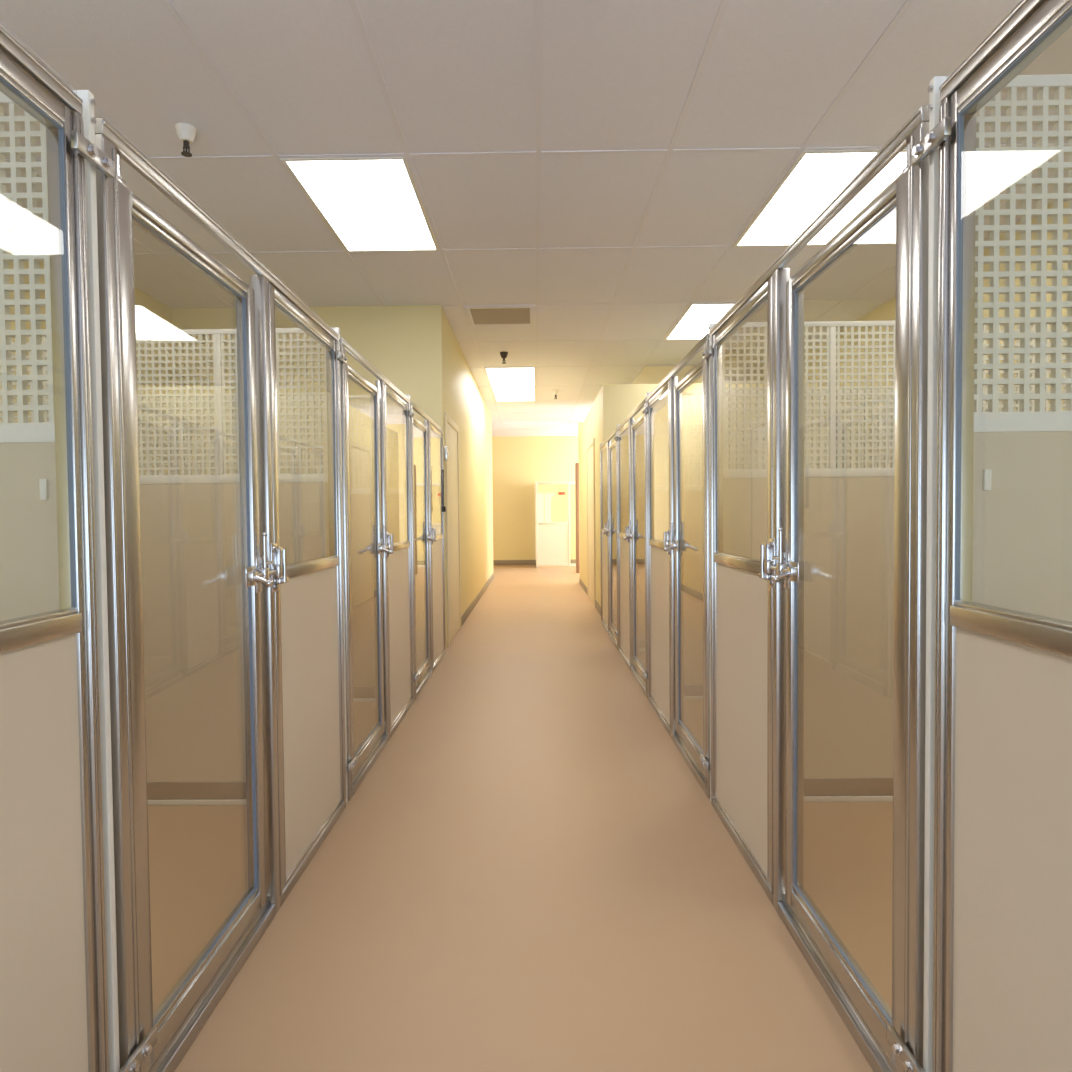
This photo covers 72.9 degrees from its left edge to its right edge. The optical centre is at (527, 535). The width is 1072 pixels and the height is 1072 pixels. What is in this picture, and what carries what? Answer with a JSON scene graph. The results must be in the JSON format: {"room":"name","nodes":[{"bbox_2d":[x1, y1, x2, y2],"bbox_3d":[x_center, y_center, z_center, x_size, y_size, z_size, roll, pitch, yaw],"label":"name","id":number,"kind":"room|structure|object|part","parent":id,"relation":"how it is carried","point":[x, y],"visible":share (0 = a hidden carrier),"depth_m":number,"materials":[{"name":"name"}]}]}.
{"room":"veterinary clinic","nodes":[
{"label":"veterinary clinic","id":0,"kind":"room"},
{"bbox_2d":[0,216,172,474],"bbox_3d":[-2.899,-0.454,6.220,0.120,2.763,18.800,-1,2,1],"label":"wall","id":1,"kind":"structure","parent":0,"point":[150,313],"depth_m":5.38,"materials":[{"name":"yellow paint"}]},
{"bbox_2d":[172,305,492,648],"bbox_3d":[-1.725,-0.552,9.171,2.164,2.763,6.670,-1,2,1],"label":"wall","id":2,"kind":"structure","parent":0,"point":[416,348],"depth_m":5.82,"materials":[{"name":"yellow paint"}]},
{"bbox_2d":[444,446,448,461],"bbox_3d":[-0.660,-0.664,5.865,0.038,0.120,0.060,-1,2,1],"label":"switch box","id":3,"kind":"object","parent":2,"relation":"attached to","point":[446,452],"visible":1,"depth_m":5.84,"materials":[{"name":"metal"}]},
{"bbox_2d":[444,413,460,646],"bbox_3d":[-0.660,-0.060,6.423,0.016,1.920,0.970,-1,2,1],"label":"door","id":4,"kind":"structure","parent":2,"relation":"in","point":[452,488],"depth_m":6.37,"materials":[{"name":"beige paint"}]},
{"bbox_2d":[461,572,493,626],"bbox_3d":[-0.620,0.756,9.779,0.008,0.090,5.510,-1,2,1],"label":"baseboard","id":5,"kind":"structure","parent":2,"relation":"attached to","point":[470,608],"depth_m":8.62,"materials":[{"name":"beige plastic"}]},
{"bbox_2d":[148,565,892,1071],"bbox_3d":[0.045,0.950,6.231,6.040,0.100,19.100,-1,2,1],"label":"floor","id":6,"kind":"structure","parent":0,"point":[530,873],"depth_m":2.04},
{"bbox_2d":[0,25,108,1071],"bbox_3d":[-0.698,0.202,0.414,0.100,1.752,1.538,-1,2,1],"label":"kennel","id":7,"kind":"object","parent":6,"relation":"on","point":[54,1008],"visible":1,"depth_m":1.11,"materials":[{"name":"metal"}]},
{"bbox_3d":[-0.720,0.592,0.857,0.016,0.863,0.600,-1,2,1],"label":"panel","id":8,"kind":"part","parent":7,"relation":"part of","materials":[{"name":"beige plastic"}]},
{"bbox_3d":[-0.718,0.193,1.174,0.036,1.726,0.020,-1,2,1],"label":"post","id":9,"kind":"part","parent":7,"relation":"part of","materials":[{"name":"metal"}]},
{"bbox_2d":[0,90,119,1071],"bbox_3d":[-1.792,0.174,1.224,2.180,1.781,0.028,-1,2,1],"label":"wall","id":10,"kind":"structure","parent":6,"relation":"on","point":[29,563],"depth_m":1.20,"materials":[{"name":"beige paint"}]},
{"bbox_3d":[-1.786,0.415,1.231,2.126,1.122,0.012,-1,2,1],"label":"panel","id":11,"kind":"part","parent":10,"relation":"part of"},
{"bbox_3d":[-0.800,-0.077,1.199,0.012,0.035,0.006,-1,2,1],"label":"clip plate","id":12,"kind":"part","parent":10,"relation":"part of","materials":[{"name":"white paint"}]},
{"bbox_2d":[0,328,347,805],"bbox_3d":[-1.776,0.130,2.724,2.180,1.781,0.028,-1,2,1],"label":"wall","id":13,"kind":"structure","parent":6,"relation":"on","point":[190,524],"depth_m":2.71,"materials":[{"name":"paint"}]},
{"bbox_3d":[-1.765,0.966,2.748,2.126,0.068,0.020,-1,2,1],"label":"rail","id":14,"kind":"part","parent":13,"relation":"part of","materials":[{"name":"metal"}]},
{"bbox_3d":[-1.765,1.010,2.749,2.126,0.020,0.028,-1,2,1],"label":"trim","id":15,"kind":"part","parent":13,"relation":"part of","materials":[{"name":"white metal"}]},
{"bbox_3d":[-1.771,0.371,2.731,2.126,1.122,0.012,-1,2,1],"label":"panel","id":16,"kind":"part","parent":13,"relation":"part of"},
{"bbox_2d":[71,118,345,1071],"bbox_3d":[-0.682,0.158,1.914,0.100,1.752,1.538,-1,2,1],"label":"kennel","id":17,"kind":"object","parent":6,"relation":"on","point":[293,630],"visible":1,"depth_m":1.84,"materials":[{"name":"metal"}]},
{"bbox_3d":[-0.717,0.190,1.255,0.036,1.726,0.038,-1,2,1],"label":"post","id":18,"kind":"part","parent":17,"relation":"part of","materials":[{"name":"metal"}]},
{"bbox_3d":[-0.719,0.174,1.591,0.034,1.606,0.616,-1,2,1],"label":"door","id":19,"kind":"part","parent":17,"relation":"part of","materials":[{"name":"glass"}]},
{"bbox_3d":[-0.703,1.006,1.993,0.034,0.052,1.390,-1,2,1],"label":"sill","id":20,"kind":"part","parent":17,"relation":"part of","materials":[{"name":"metal"}]},
{"bbox_3d":[-0.710,0.169,1.974,0.036,1.726,0.049,-1,2,1],"label":"post","id":21,"kind":"part","parent":17,"relation":"part of","materials":[{"name":"metal"}]},
{"bbox_3d":[-0.709,0.143,2.331,0.035,1.694,0.662,-1,2,1],"label":"fixed panel","id":22,"kind":"part","parent":17,"relation":"part of","materials":[{"name":"metal"}]},
{"bbox_3d":[-0.704,0.547,2.357,0.016,0.863,0.600,-1,2,1],"label":"panel","id":23,"kind":"part","parent":17,"relation":"part of","materials":[{"name":"beige plastic"}]},
{"bbox_3d":[-0.703,0.148,2.673,0.036,1.726,0.020,-1,2,1],"label":"post","id":24,"kind":"part","parent":17,"relation":"part of","materials":[{"name":"metal"}]},
{"bbox_2d":[43,395,413,701],"bbox_3d":[-1.761,0.085,4.223,2.180,1.781,0.028,-1,2,1],"label":"wall","id":25,"kind":"structure","parent":6,"relation":"on","point":[361,527],"depth_m":4.20,"materials":[{"name":"plastic"}]},
{"bbox_3d":[-1.749,0.965,4.249,2.126,0.020,0.028,-1,2,1],"label":"trim","id":26,"kind":"part","parent":25,"relation":"part of","materials":[{"name":"white metal"}]},
{"bbox_3d":[-1.750,0.921,4.247,2.126,0.068,0.020,-1,2,1],"label":"rail","id":27,"kind":"part","parent":25,"relation":"part of","materials":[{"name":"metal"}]},
{"bbox_3d":[-1.755,0.327,4.230,2.126,1.122,0.012,-1,2,1],"label":"panel","id":28,"kind":"part","parent":25,"relation":"part of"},
{"bbox_2d":[337,337,413,800],"bbox_3d":[-0.667,0.113,3.413,0.100,1.752,1.538,-1,2,1],"label":"kennel","id":29,"kind":"object","parent":6,"relation":"on","point":[392,562],"visible":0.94,"depth_m":3.39,"materials":[{"name":"metal"}]},
{"bbox_3d":[-0.702,0.146,2.754,0.036,1.726,0.038,-1,2,1],"label":"post","id":30,"kind":"part","parent":29,"relation":"part of","materials":[{"name":"metal"}]},
{"bbox_3d":[-0.703,0.130,3.091,0.034,1.606,0.616,-1,2,1],"label":"door","id":31,"kind":"part","parent":29,"relation":"part of","materials":[{"name":"glass"}]},
{"bbox_3d":[-0.687,0.961,3.492,0.034,0.052,1.390,-1,2,1],"label":"sill","id":32,"kind":"part","parent":29,"relation":"part of","materials":[{"name":"metal"}]},
{"bbox_3d":[-0.694,0.125,3.473,0.036,1.726,0.049,-1,2,1],"label":"post","id":33,"kind":"part","parent":29,"relation":"part of","materials":[{"name":"metal"}]},
{"bbox_3d":[-0.693,0.099,3.830,0.035,1.694,0.662,-1,2,1],"label":"fixed panel","id":34,"kind":"part","parent":29,"relation":"part of","materials":[{"name":"metal"}]},
{"bbox_3d":[-0.689,0.503,3.856,0.016,0.863,0.600,-1,2,1],"label":"panel","id":35,"kind":"part","parent":29,"relation":"part of","materials":[{"name":"beige plastic"}]},
{"bbox_3d":[-0.687,0.104,4.172,0.036,1.726,0.020,-1,2,1],"label":"post","id":36,"kind":"part","parent":29,"relation":"part of","materials":[{"name":"metal"}]},
{"bbox_2d":[409,400,445,699],"bbox_3d":[-0.651,0.069,4.912,0.100,1.752,1.538,-1,2,1],"label":"kennel","id":37,"kind":"object","parent":6,"relation":"on","point":[433,538],"visible":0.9,"depth_m":4.94,"materials":[{"name":"metal"}]},
{"bbox_3d":[-0.686,0.102,4.253,0.036,1.726,0.038,-1,2,1],"label":"post","id":38,"kind":"part","parent":37,"relation":"part of","materials":[{"name":"metal"}]},
{"bbox_3d":[-0.688,0.086,4.590,0.034,1.606,0.616,-1,2,1],"label":"door","id":39,"kind":"part","parent":37,"relation":"part of","materials":[{"name":"glass"}]},
{"bbox_3d":[-0.679,0.080,4.972,0.036,1.726,0.049,-1,2,1],"label":"post","id":40,"kind":"part","parent":37,"relation":"part of","materials":[{"name":"metal"}]},
{"bbox_3d":[-0.672,0.917,4.992,0.034,0.052,1.390,-1,2,1],"label":"sill","id":41,"kind":"part","parent":37,"relation":"part of","materials":[{"name":"metal"}]},
{"bbox_3d":[-0.678,0.055,5.329,0.035,1.694,0.662,-1,2,1],"label":"fixed panel","id":42,"kind":"part","parent":37,"relation":"part of","materials":[{"name":"metal"}]},
{"bbox_3d":[-0.674,-0.382,5.330,0.004,0.751,0.604,-1,2,1],"label":"glass pane","id":43,"kind":"part","parent":37,"relation":"part of","materials":[{"name":"clear glass"}]},
{"bbox_3d":[-0.673,0.459,5.355,0.016,0.863,0.600,-1,2,1],"label":"panel","id":44,"kind":"part","parent":37,"relation":"part of","materials":[{"name":"beige plastic"}]},
{"bbox_2d":[440,467,445,511],"bbox_3d":[-0.630,-0.346,5.362,0.036,0.334,0.046,-1,2,1],"label":"leash","id":45,"kind":"object","parent":37,"relation":"hanging from","point":[443,506],"visible":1,"depth_m":5.35,"materials":[{"name":"fabric"}]},
{"bbox_3d":[-0.672,0.059,5.671,0.036,1.726,0.020,-1,2,1],"label":"post","id":46,"kind":"part","parent":37,"relation":"part of","materials":[{"name":"metal"}]},
{"bbox_2d":[535,482,575,567],"bbox_3d":[0.758,-0.240,15.133,1.200,1.740,0.880,-1,2,1],"label":"kennel","id":47,"kind":"object","parent":6,"relation":"on","point":[552,538],"visible":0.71,"depth_m":14.72,"materials":[{"name":"white metal"}]},
{"bbox_3d":[0.510,0.164,14.727,0.615,0.800,0.012,-1,2,1],"label":"panel","id":48,"kind":"part","parent":47,"relation":"part of","materials":[{"name":"white paint"}]},
{"bbox_2d":[600,429,618,649],"bbox_3d":[0.699,0.012,6.397,0.100,1.752,1.538,-1,2,1],"label":"kennel","id":49,"kind":"object","parent":6,"relation":"on","point":[608,451],"visible":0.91,"depth_m":6.36,"materials":[{"name":"metal"}]},
{"bbox_3d":[0.735,0.002,7.156,0.036,1.726,0.020,-1,2,1],"label":"post","id":50,"kind":"part","parent":49,"relation":"part of","materials":[{"name":"metal"}]},
{"bbox_3d":[0.722,-0.439,6.815,0.004,0.751,0.604,-1,2,1],"label":"glass pane","id":51,"kind":"part","parent":49,"relation":"part of","materials":[{"name":"clear glass"}]},
{"bbox_3d":[0.734,-0.003,6.814,0.035,1.694,0.662,-1,2,1],"label":"fixed panel","id":52,"kind":"part","parent":49,"relation":"part of","materials":[{"name":"glass"}]},
{"bbox_3d":[0.737,0.401,6.840,0.016,0.863,0.600,-1,2,1],"label":"panel","id":53,"kind":"part","parent":49,"relation":"part of","materials":[{"name":"beige plastic"}]},
{"bbox_3d":[0.737,0.860,6.476,0.034,0.052,1.390,-1,2,1],"label":"sill","id":54,"kind":"part","parent":49,"relation":"part of","materials":[{"name":"metal"}]},
{"bbox_3d":[0.728,0.023,6.457,0.036,1.726,0.049,-1,2,1],"label":"post","id":55,"kind":"part","parent":49,"relation":"part of","materials":[{"name":"metal"}]},
{"bbox_3d":[0.729,0.028,6.074,0.034,1.606,0.616,-1,2,1],"label":"door","id":56,"kind":"part","parent":49,"relation":"part of","materials":[{"name":"glass"}]},
{"bbox_3d":[0.724,0.017,6.077,0.004,1.519,0.533,-1,2,1],"label":"glass pane","id":57,"kind":"part","parent":49,"relation":"part of","materials":[{"name":"clear glass"}]},
{"bbox_3d":[0.721,0.044,5.738,0.036,1.726,0.038,-1,2,1],"label":"post","id":58,"kind":"part","parent":49,"relation":"part of","materials":[{"name":"metal"}]},
{"bbox_2d":[617,398,647,697],"bbox_3d":[0.683,0.056,4.898,0.100,1.752,1.538,-1,2,1],"label":"kennel","id":59,"kind":"object","parent":6,"relation":"on","point":[628,635],"visible":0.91,"depth_m":4.94,"materials":[{"name":"metal"}]},
{"bbox_3d":[0.720,0.047,5.657,0.036,1.726,0.020,-1,2,1],"label":"post","id":60,"kind":"part","parent":59,"relation":"part of","materials":[{"name":"metal"}]},
{"bbox_3d":[0.718,0.042,5.314,0.035,1.694,0.662,-1,2,1],"label":"fixed panel","id":61,"kind":"part","parent":59,"relation":"part of","materials":[{"name":"glass"}]},
{"bbox_3d":[0.707,-0.395,5.316,0.004,0.751,0.604,-1,2,1],"label":"glass pane","id":62,"kind":"part","parent":59,"relation":"part of","materials":[{"name":"clear glass"}]},
{"bbox_3d":[0.722,0.446,5.340,0.016,0.863,0.600,-1,2,1],"label":"panel","id":63,"kind":"part","parent":59,"relation":"part of","materials":[{"name":"beige plastic"}]},
{"bbox_3d":[0.713,0.067,4.958,0.036,1.726,0.049,-1,2,1],"label":"post","id":64,"kind":"part","parent":59,"relation":"part of","materials":[{"name":"metal"}]},
{"bbox_3d":[0.721,0.904,4.977,0.034,0.052,1.390,-1,2,1],"label":"sill","id":65,"kind":"part","parent":59,"relation":"part of","materials":[{"name":"metal"}]},
{"bbox_3d":[0.709,0.061,4.577,0.004,1.519,0.533,-1,2,1],"label":"glass pane","id":66,"kind":"part","parent":59,"relation":"part of","materials":[{"name":"clear glass"}]},
{"bbox_3d":[0.713,0.072,4.575,0.034,1.606,0.616,-1,2,1],"label":"door","id":67,"kind":"part","parent":59,"relation":"part of","materials":[{"name":"glass"}]},
{"bbox_3d":[0.705,0.089,4.238,0.036,1.726,0.038,-1,2,1],"label":"post","id":68,"kind":"part","parent":59,"relation":"part of","materials":[{"name":"metal"}]},
{"bbox_2d":[647,333,711,798],"bbox_3d":[0.668,0.101,3.399,0.100,1.752,1.538,-1,2,1],"label":"kennel","id":69,"kind":"object","parent":6,"relation":"on","point":[665,557],"visible":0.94,"depth_m":3.37,"materials":[{"name":"metal"}]},
{"bbox_3d":[0.704,0.091,4.157,0.036,1.726,0.020,-1,2,1],"label":"post","id":70,"kind":"part","parent":69,"relation":"part of","materials":[{"name":"metal"}]},
{"bbox_3d":[0.703,0.086,3.815,0.035,1.694,0.662,-1,2,1],"label":"fixed panel","id":71,"kind":"part","parent":69,"relation":"part of","materials":[{"name":"metal"}]},
{"bbox_3d":[0.706,0.490,3.841,0.016,0.863,0.600,-1,2,1],"label":"panel","id":72,"kind":"part","parent":69,"relation":"part of","materials":[{"name":"beige plastic"}]},
{"bbox_3d":[0.697,0.112,3.458,0.036,1.726,0.049,-1,2,1],"label":"post","id":73,"kind":"part","parent":69,"relation":"part of","materials":[{"name":"metal"}]},
{"bbox_3d":[0.706,0.948,3.478,0.034,0.052,1.390,-1,2,1],"label":"sill","id":74,"kind":"part","parent":69,"relation":"part of","materials":[{"name":"metal"}]},
{"bbox_3d":[0.698,0.117,3.076,0.034,1.606,0.616,-1,2,1],"label":"door","id":75,"kind":"part","parent":69,"relation":"part of","materials":[{"name":"glass"}]},
{"bbox_3d":[0.690,0.133,2.739,0.036,1.726,0.038,-1,2,1],"label":"post","id":76,"kind":"part","parent":69,"relation":"part of","materials":[{"name":"metal"}]},
{"bbox_2d":[600,443,816,492],"bbox_3d":[1.815,-0.036,7.184,2.193,1.781,0.028,-1,2,1],"label":"wall","id":77,"kind":"structure","parent":6,"relation":"on","point":[600,443],"depth_m":7.16,"materials":[{"name":"paint"}]},
{"bbox_2d":[617,423,890,650],"bbox_3d":[1.800,0.008,5.684,2.193,1.781,0.028,-1,2,1],"label":"wall","id":78,"kind":"structure","parent":6,"relation":"on","point":[640,496],"depth_m":5.68,"materials":[{"name":"paint"}]},
{"bbox_3d":[1.799,0.249,5.692,2.139,1.122,0.012,-1,2,1],"label":"panel","id":79,"kind":"part","parent":78,"relation":"part of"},
{"bbox_3d":[1.805,0.844,5.709,2.139,0.068,0.020,-1,2,1],"label":"rail","id":80,"kind":"part","parent":78,"relation":"part of","materials":[{"name":"metal"}]},
{"bbox_3d":[1.802,0.008,5.684,2.189,1.781,0.016,-1,2,1],"label":"frame","id":81,"kind":"part","parent":78,"relation":"part of","materials":[{"name":"beige paint"}]},
{"bbox_2d":[710,105,950,1071],"bbox_3d":[0.652,0.145,1.899,0.100,1.752,1.538,-1,2,1],"label":"kennel","id":82,"kind":"object","parent":6,"relation":"on","point":[757,605],"visible":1,"depth_m":1.82,"materials":[{"name":"metal"}]},
{"bbox_3d":[0.689,0.135,2.658,0.036,1.726,0.020,-1,2,1],"label":"post","id":83,"kind":"part","parent":82,"relation":"part of","materials":[{"name":"metal"}]},
{"bbox_3d":[0.691,0.534,2.342,0.016,0.863,0.600,-1,2,1],"label":"panel","id":84,"kind":"part","parent":82,"relation":"part of","materials":[{"name":"beige plastic"}]},
{"bbox_3d":[0.687,0.131,2.316,0.035,1.694,0.662,-1,2,1],"label":"fixed panel","id":85,"kind":"part","parent":82,"relation":"part of","materials":[{"name":"metal"}]},
{"bbox_3d":[0.681,0.156,1.959,0.036,1.726,0.049,-1,2,1],"label":"post","id":86,"kind":"part","parent":82,"relation":"part of","materials":[{"name":"metal"}]},
{"bbox_3d":[0.690,0.993,1.978,0.034,0.052,1.390,-1,2,1],"label":"sill","id":87,"kind":"part","parent":82,"relation":"part of","materials":[{"name":"metal"}]},
{"bbox_3d":[0.682,0.161,1.577,0.034,1.606,0.616,-1,2,1],"label":"door","id":88,"kind":"part","parent":82,"relation":"part of","materials":[{"name":"glass"}]},
{"bbox_3d":[0.674,0.177,1.240,0.036,1.726,0.038,-1,2,1],"label":"post","id":89,"kind":"part","parent":82,"relation":"part of","materials":[{"name":"metal"}]},
{"bbox_2d":[646,388,1029,699],"bbox_3d":[1.784,0.052,4.185,2.193,1.781,0.028,-1,2,1],"label":"wall","id":90,"kind":"structure","parent":6,"relation":"on","point":[692,494],"depth_m":4.18,"materials":[{"name":"paint"}]},
{"bbox_3d":[1.784,0.294,4.192,2.139,1.122,0.012,-1,2,1],"label":"panel","id":91,"kind":"part","parent":90,"relation":"part of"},
{"bbox_3d":[1.790,0.932,4.211,2.139,0.020,0.028,-1,2,1],"label":"trim","id":92,"kind":"part","parent":90,"relation":"part of","materials":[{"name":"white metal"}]},
{"bbox_3d":[1.790,0.888,4.210,2.139,0.068,0.020,-1,2,1],"label":"rail","id":93,"kind":"part","parent":90,"relation":"part of","materials":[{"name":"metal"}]},
{"bbox_3d":[1.786,0.052,4.185,2.189,1.781,0.016,-1,2,1],"label":"frame","id":94,"kind":"part","parent":90,"relation":"part of","materials":[{"name":"beige paint"}]},
{"bbox_2d":[708,321,1066,801],"bbox_3d":[1.769,0.097,2.686,2.193,1.781,0.028,-1,2,1],"label":"wall","id":95,"kind":"structure","parent":6,"relation":"on","point":[849,512],"depth_m":2.69,"materials":[{"name":"paint"}]},
{"bbox_3d":[1.768,0.338,2.693,2.139,1.122,0.012,-1,2,1],"label":"panel","id":96,"kind":"part","parent":95,"relation":"part of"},
{"bbox_3d":[1.774,0.977,2.712,2.139,0.020,0.028,-1,2,1],"label":"trim","id":97,"kind":"part","parent":95,"relation":"part of","materials":[{"name":"white metal"}]},
{"bbox_3d":[1.774,0.933,2.711,2.139,0.068,0.020,-1,2,1],"label":"rail","id":98,"kind":"part","parent":95,"relation":"part of","materials":[{"name":"metal"}]},
{"bbox_2d":[923,74,1071,1071],"bbox_3d":[1.754,0.141,1.187,2.193,1.781,0.028,-1,2,1],"label":"wall","id":99,"kind":"structure","parent":6,"relation":"on","point":[1022,556],"depth_m":1.18,"materials":[{"name":"beige paint"}]},
{"bbox_3d":[0.749,-0.091,1.182,0.012,0.035,0.006,-1,2,1],"label":"clip plate","id":100,"kind":"part","parent":99,"relation":"part of","materials":[{"name":"white paint"}]},
{"bbox_3d":[1.753,0.383,1.194,2.139,1.122,0.012,-1,2,1],"label":"panel","id":101,"kind":"part","parent":99,"relation":"part of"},
{"bbox_2d":[933,0,1071,1071],"bbox_3d":[0.637,0.190,0.400,0.100,1.752,1.538,-1,2,1],"label":"kennel","id":102,"kind":"object","parent":6,"relation":"on","point":[1002,937],"visible":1,"depth_m":1.05,"materials":[{"name":"metal"}]},
{"bbox_3d":[0.673,0.180,1.159,0.036,1.726,0.020,-1,2,1],"label":"post","id":103,"kind":"part","parent":102,"relation":"part of","materials":[{"name":"metal"}]},
{"bbox_3d":[0.675,0.579,0.843,0.016,0.863,0.600,-1,2,1],"label":"panel","id":104,"kind":"part","parent":102,"relation":"part of","materials":[{"name":"beige plastic"}]},
{"bbox_2d":[492,436,577,559],"bbox_3d":[0.129,-0.761,15.644,5.740,2.763,0.120,-1,2,1],"label":"wall","id":105,"kind":"structure","parent":0,"point":[518,462],"depth_m":15.58,"materials":[{"name":"yellow paint"}]},
{"bbox_2d":[493,559,575,564],"bbox_3d":[0.141,0.567,15.618,5.740,0.110,0.010,-1,2,1],"label":"baseboard","id":106,"kind":"structure","parent":105,"relation":"attached to","point":[573,561],"depth_m":15.62,"materials":[{"name":"beige plastic"}]},
{"bbox_2d":[0,0,1071,436],"bbox_3d":[0.017,-1.912,6.146,6.040,0.100,19.100,-1,2,1],"label":"ceiling","id":107,"kind":"structure","parent":0,"point":[459,76],"depth_m":3.15,"materials":[{"name":"tile"}]},
{"bbox_2d":[175,123,196,156],"bbox_3d":[-1.473,-1.701,3.126,0.084,0.114,0.084,-1,2,1],"label":"sprinkler","id":108,"kind":"object","parent":107,"relation":"attached to","point":[186,133],"visible":1,"depth_m":3.11,"materials":[{"name":"white paint"}]},
{"bbox_2d":[280,157,438,251],"bbox_3d":[-0.859,-1.785,3.988,0.588,0.008,1.197,-1,2,1],"label":"recessed light","id":109,"kind":"object","parent":107,"relation":"in","point":[370,204],"visible":1,"depth_m":3.86,"materials":[{"name":"white plastic"}]},
{"bbox_2d":[463,305,535,325],"bbox_3d":[-0.227,-1.853,6.114,0.586,0.010,0.586,-1,2,1],"label":"ceiling vent","id":110,"kind":"object","parent":107,"relation":"in","point":[475,315],"visible":1,"depth_m":6.09,"materials":[{"name":"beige metal"}]},
{"bbox_2d":[470,308,529,323],"bbox_3d":[-0.227,-1.854,6.114,0.490,0.004,0.486,-1,2,1],"label":"grille","id":111,"kind":"object","parent":110,"relation":"attached to","point":[477,315],"depth_m":6.10,"materials":[{"name":"beige metal"}]},
{"bbox_2d":[500,351,507,363],"bbox_3d":[-0.248,-1.842,7.502,0.084,0.114,0.084,-1,2,1],"label":"sprinkler","id":112,"kind":"object","parent":107,"relation":"attached to","point":[503,354],"visible":1,"depth_m":7.48,"materials":[{"name":"grey metal"}]},
{"bbox_2d":[484,367,535,386],"bbox_3d":[-0.199,-1.935,8.855,0.588,0.008,1.197,-1,2,1],"label":"recessed light","id":113,"kind":"object","parent":107,"relation":"in","point":[511,376],"visible":1,"depth_m":8.79,"materials":[{"name":"white plastic"}]},
{"bbox_2d":[491,386,535,400],"bbox_3d":[-0.186,-1.971,10.074,0.588,0.008,1.197,-1,2,1],"label":"recessed light","id":114,"kind":"object","parent":107,"relation":"in","point":[515,393],"visible":1,"depth_m":10.02,"materials":[{"name":"white plastic"}]},
{"bbox_2d":[0,0,1068,436],"bbox_3d":[0.018,-1.861,6.148,5.740,0.005,18.800,-1,2,1],"label":"ceiling grid","id":115,"kind":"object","parent":107,"relation":"attached to","point":[353,3],"depth_m":3.38,"materials":[{"name":"silver metal"}]},
{"bbox_2d":[553,390,558,398],"bbox_3d":[0.377,-1.917,9.844,0.084,0.114,0.084,-1,2,1],"label":"sprinkler","id":116,"kind":"object","parent":107,"relation":"attached to","point":[555,392],"visible":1,"depth_m":9.82,"materials":[{"name":"white paint"}]},
{"bbox_2d":[632,365,696,383],"bbox_3d":[1.630,-1.952,8.836,0.588,0.008,1.197,-1,2,1],"label":"recessed light","id":117,"kind":"object","parent":107,"relation":"in","point":[649,374],"visible":0.56,"depth_m":8.70,"materials":[{"name":"white plastic"}]},
{"bbox_2d":[664,303,734,339],"bbox_3d":[1.605,-1.880,6.399,0.588,0.008,1.197,-1,2,1],"label":"recessed light","id":118,"kind":"object","parent":107,"relation":"in","point":[693,324],"visible":0.52,"depth_m":6.31,"materials":[{"name":"white plastic"}]},
{"bbox_2d":[733,149,905,246],"bbox_3d":[1.579,-1.808,3.962,0.588,0.008,1.197,-1,2,1],"label":"recessed light","id":119,"kind":"object","parent":107,"relation":"in","point":[816,178],"visible":0.75,"depth_m":3.84,"materials":[{"name":"white plastic"}]},
{"bbox_2d":[578,422,582,565],"bbox_3d":[1.954,-0.711,13.345,2.039,2.763,0.120,-1,2,1],"label":"wall","id":120,"kind":"structure","parent":0,"point":[579,423],"depth_m":13.28,"materials":[{"name":"yellow paint"}]},
{"bbox_2d":[575,463,579,572],"bbox_3d":[0.911,-0.330,13.367,0.055,2.020,0.180,-1,2,1],"label":"trim","id":121,"kind":"structure","parent":120,"relation":"attached to","point":[576,464],"depth_m":13.28,"materials":[{"name":"brown wood"}]},
{"bbox_2d":[579,383,817,606],"bbox_3d":[1.860,-0.400,9.334,2.149,2.380,4.080,-1,2,1],"label":"wall","id":122,"kind":"structure","parent":0,"point":[614,403],"depth_m":7.47,"materials":[{"name":"yellow paint"}]},
{"bbox_2d":[579,577,600,615],"bbox_3d":[0.792,0.754,9.379,0.008,0.090,4.080,-1,2,1],"label":"baseboard","id":123,"kind":"structure","parent":122,"relation":"attached to","point":[597,606],"depth_m":9.63,"materials":[{"name":"beige plastic"}]},
{"bbox_2d":[586,438,595,606],"bbox_3d":[0.775,-0.168,8.941,0.016,1.960,1.100,-1,2,1],"label":"door","id":124,"kind":"structure","parent":122,"relation":"in","point":[590,449],"depth_m":8.90,"materials":[{"name":"beige paint"}]},
{"bbox_2d":[760,201,1067,467],"bbox_3d":[2.961,-0.508,6.157,0.120,2.763,18.800,-1,2,1],"label":"wall","id":125,"kind":"structure","parent":0,"point":[887,311],"depth_m":4.55,"materials":[{"name":"yellow paint"}]}
]}

